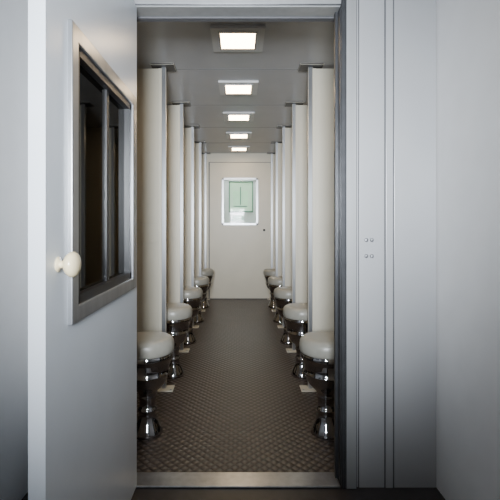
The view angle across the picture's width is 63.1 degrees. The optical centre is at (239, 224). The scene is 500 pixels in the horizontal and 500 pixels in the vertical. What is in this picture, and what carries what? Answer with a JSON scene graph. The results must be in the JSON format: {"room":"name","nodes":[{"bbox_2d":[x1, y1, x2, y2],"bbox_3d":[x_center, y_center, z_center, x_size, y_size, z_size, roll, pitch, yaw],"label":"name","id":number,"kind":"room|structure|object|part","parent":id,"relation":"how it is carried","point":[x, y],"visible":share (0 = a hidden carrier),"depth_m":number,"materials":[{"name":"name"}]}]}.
{"room":"train vestibule","nodes":[
{"label":"train vestibule","id":0,"kind":"room"},
{"bbox_2d":[0,0,27,499],"bbox_3d":[-1.000,0.019,0.477,0.100,2.349,2.754,0,0,0],"label":"wall","id":1,"kind":"structure","parent":0,"point":[13,13],"depth_m":1.70,"materials":[{"name":"white paint"}]},
{"bbox_2d":[21,299,444,499],"bbox_3d":[-0.022,1.243,3.410,2.985,0.100,8.820,0,0,0],"label":"floor","id":2,"kind":"structure","parent":0,"point":[237,405],"depth_m":2.51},
{"bbox_2d":[137,331,173,439],"bbox_3d":[-0.533,0.915,2.349,0.304,0.556,0.304,0,0,0],"label":"counter stool","id":3,"kind":"object","parent":2,"relation":"on","point":[155,349],"visible":0.79,"depth_m":2.27,"materials":[{"name":"silver metal"}]},
{"bbox_2d":[167,303,191,378],"bbox_3d":[-0.533,0.915,3.249,0.304,0.556,0.304,0,0,0],"label":"counter stool","id":4,"kind":"object","parent":2,"relation":"on","point":[179,315],"visible":0.59,"depth_m":3.17,"materials":[{"name":"silver metal"}]},
{"bbox_2d":[184,286,202,344],"bbox_3d":[-0.533,0.915,4.149,0.304,0.556,0.304,0,0,0],"label":"counter stool","id":5,"kind":"object","parent":2,"relation":"on","point":[192,295],"visible":0.47,"depth_m":4.07,"materials":[{"name":"silver metal"}]},
{"bbox_2d":[194,276,208,322],"bbox_3d":[-0.533,0.915,5.049,0.304,0.556,0.304,0,0,0],"label":"counter stool","id":6,"kind":"object","parent":2,"relation":"on","point":[202,282],"visible":0.41,"depth_m":4.97,"materials":[{"name":"silver metal"}]},
{"bbox_2d":[202,268,213,307],"bbox_3d":[-0.533,0.915,5.949,0.304,0.556,0.304,0,0,0],"label":"counter stool","id":7,"kind":"object","parent":2,"relation":"on","point":[208,272],"visible":0.45,"depth_m":5.88,"materials":[{"name":"silver metal"}]},
{"bbox_2d":[136,472,339,487],"bbox_3d":[-0.031,1.187,1.896,0.973,0.012,0.105,0,0,0],"label":"threshold","id":8,"kind":"object","parent":2,"relation":"on","point":[144,479],"depth_m":1.88,"materials":[{"name":"silver metal"}]},
{"bbox_2d":[263,268,274,307],"bbox_3d":[0.495,0.915,5.949,0.304,0.556,0.304,0,0,0],"label":"counter stool","id":9,"kind":"object","parent":2,"relation":"on","point":[268,272],"visible":0.38,"depth_m":5.87,"materials":[{"name":"silver metal"}]},
{"bbox_2d":[268,276,281,322],"bbox_3d":[0.495,0.915,5.049,0.304,0.556,0.304,0,0,0],"label":"counter stool","id":10,"kind":"object","parent":2,"relation":"on","point":[274,282],"visible":0.43,"depth_m":4.97,"materials":[{"name":"silver metal"}]},
{"bbox_2d":[274,286,291,344],"bbox_3d":[0.495,0.915,4.149,0.304,0.556,0.304,0,0,0],"label":"counter stool","id":11,"kind":"object","parent":2,"relation":"on","point":[282,296],"visible":0.4,"depth_m":4.07,"materials":[{"name":"silver metal"}]},
{"bbox_2d":[283,303,307,378],"bbox_3d":[0.495,0.915,3.249,0.304,0.556,0.304,0,0,0],"label":"counter stool","id":12,"kind":"object","parent":2,"relation":"on","point":[295,315],"visible":0.58,"depth_m":3.16,"materials":[{"name":"silver metal"}]},
{"bbox_2d":[299,331,333,439],"bbox_3d":[0.495,0.915,2.349,0.304,0.556,0.304,0,0,0],"label":"counter stool","id":13,"kind":"object","parent":2,"relation":"on","point":[316,348],"visible":0.73,"depth_m":2.27,"materials":[{"name":"silver metal"}]},
{"bbox_2d":[137,22,333,152],"bbox_3d":[-0.022,-1.205,3.410,2.985,0.102,8.820,0,0,0],"label":"ceiling","id":14,"kind":"structure","parent":0,"point":[187,45],"depth_m":3.05,"materials":[{"name":"paint"}]},
{"bbox_2d":[210,26,264,51],"bbox_3d":[-0.013,-1.146,2.520,0.320,0.020,0.320,0,0,0],"label":"ceiling light","id":15,"kind":"object","parent":14,"relation":"attached to","point":[224,38],"depth_m":2.48,"materials":[{"name":"white plastic"}]},
{"bbox_2d":[218,81,257,94],"bbox_3d":[-0.013,-1.146,3.420,0.320,0.020,0.320,0,0,0],"label":"ceiling light","id":16,"kind":"object","parent":14,"relation":"attached to","point":[225,87],"depth_m":3.38,"materials":[{"name":"white plastic"}]},
{"bbox_2d":[223,112,253,120],"bbox_3d":[-0.013,-1.146,4.320,0.320,0.020,0.320,0,0,0],"label":"ceiling light","id":17,"kind":"object","parent":14,"relation":"attached to","point":[228,116],"depth_m":4.27,"materials":[{"name":"white plastic"}]},
{"bbox_2d":[226,132,251,138],"bbox_3d":[-0.013,-1.146,5.220,0.320,0.020,0.320,0,0,0],"label":"ceiling light","id":18,"kind":"object","parent":14,"relation":"attached to","point":[230,135],"depth_m":5.17,"materials":[{"name":"white plastic"}]},
{"bbox_2d":[228,146,249,150],"bbox_3d":[-0.013,-1.146,6.120,0.320,0.020,0.320,0,0,0],"label":"ceiling light","id":19,"kind":"object","parent":14,"relation":"attached to","point":[231,148],"depth_m":6.05,"materials":[{"name":"white plastic"}]},
{"bbox_2d":[137,63,333,391],"bbox_3d":[-0.022,0.019,2.970,2.785,2.349,0.140,0,0,0],"label":"wall","id":20,"kind":"structure","parent":0,"point":[151,83],"depth_m":2.96,"materials":[{"name":"beige paint"}]},
{"bbox_2d":[167,101,307,351],"bbox_3d":[-0.022,0.019,3.870,2.785,2.349,0.140,0,0,0],"label":"wall","id":21,"kind":"structure","parent":0,"point":[175,112],"depth_m":3.86,"materials":[{"name":"beige paint"}]},
{"bbox_2d":[184,125,291,327],"bbox_3d":[-0.022,0.019,4.770,2.785,2.349,0.140,0,0,0],"label":"wall","id":22,"kind":"structure","parent":0,"point":[286,129],"depth_m":4.75,"materials":[{"name":"beige paint"}]},
{"bbox_2d":[194,141,281,311],"bbox_3d":[-0.022,0.019,5.670,2.785,2.349,0.140,0,0,0],"label":"wall","id":23,"kind":"structure","parent":0,"point":[197,144],"depth_m":5.65,"materials":[{"name":"beige paint"}]},
{"bbox_2d":[202,152,274,299],"bbox_3d":[-0.022,0.019,6.545,2.785,2.349,0.140,0,0,0],"label":"wall","id":24,"kind":"structure","parent":0,"point":[204,154],"depth_m":6.53,"materials":[{"name":"beige paint"}]},
{"bbox_2d":[207,153,270,297],"bbox_3d":[-0.022,0.019,6.600,2.985,2.349,0.060,0,0,0],"label":"wall","id":25,"kind":"structure","parent":0,"point":[213,157],"depth_m":6.57,"materials":[{"name":"beige paint"}]},
{"bbox_2d":[207,162,270,298],"bbox_3d":[-0.022,0.090,6.572,2.785,2.208,0.016,0,0,0],"label":"trim","id":26,"kind":"structure","parent":25,"relation":"attached to","point":[209,162],"depth_m":6.56,"materials":[{"name":"white paint"}]},
{"bbox_2d":[210,163,270,297],"bbox_3d":[0.008,0.091,6.551,0.984,2.182,0.086,0,0,0],"label":"door","id":27,"kind":"structure","parent":25,"relation":"in","point":[240,253],"depth_m":6.56,"materials":[{"name":"beige paint"}]},
{"bbox_2d":[224,180,255,222],"bbox_3d":[-0.022,0.019,7.770,2.985,2.349,0.100,0,0,0],"label":"wall","id":28,"kind":"structure","parent":0,"point":[249,217],"depth_m":7.72,"materials":[{"name":"white paint"}]},
{"bbox_2d":[229,181,252,219],"bbox_3d":[0.019,-0.455,7.695,0.455,0.739,0.050,0,0,0],"label":"window","id":29,"kind":"structure","parent":28,"relation":"in","point":[240,192],"depth_m":7.70,"materials":[{"name":"glass"}]},
{"bbox_2d":[357,0,435,487],"bbox_3d":[-0.022,0.019,1.905,2.985,2.349,0.115,0,0,0],"label":"wall","id":30,"kind":"structure","parent":0,"point":[396,39],"depth_m":1.85,"materials":[{"name":"metal"}]},
{"bbox_2d":[28,0,136,499],"bbox_3d":[-0.462,0.097,1.415,0.097,2.168,0.867,0,0,0],"label":"leaf","id":31,"kind":"object","parent":30,"relation":"attached to","point":[82,375],"depth_m":1.09,"materials":[{"name":"paint"}]},
{"bbox_3d":[-0.442,0.102,1.048,0.056,0.066,0.066,0,0,0],"label":"knob","id":32,"kind":"part","parent":31,"relation":"part of","materials":[{"name":"white ceramic"}]},
{"bbox_2d":[68,19,135,324],"bbox_3d":[-0.493,-0.144,1.450,0.074,0.835,0.682,0,0,0],"label":"window frame","id":33,"kind":"structure","parent":31,"relation":"attached to","point":[101,108],"depth_m":1.38,"materials":[{"name":"metal"}]},
{"bbox_2d":[133,0,356,488],"bbox_3d":[-0.022,0.073,1.907,1.100,2.240,0.138,0,0,0],"label":"trim","id":34,"kind":"structure","parent":30,"relation":"attached to","point":[343,13],"depth_m":1.84,"materials":[{"name":"grey metal"}]},
{"bbox_2d":[436,0,499,499],"bbox_3d":[0.943,0.019,0.477,0.100,2.349,2.754,0,0,0],"label":"wall","id":35,"kind":"structure","parent":0,"point":[467,31],"depth_m":1.58,"materials":[{"name":"white paint"}]}
]}

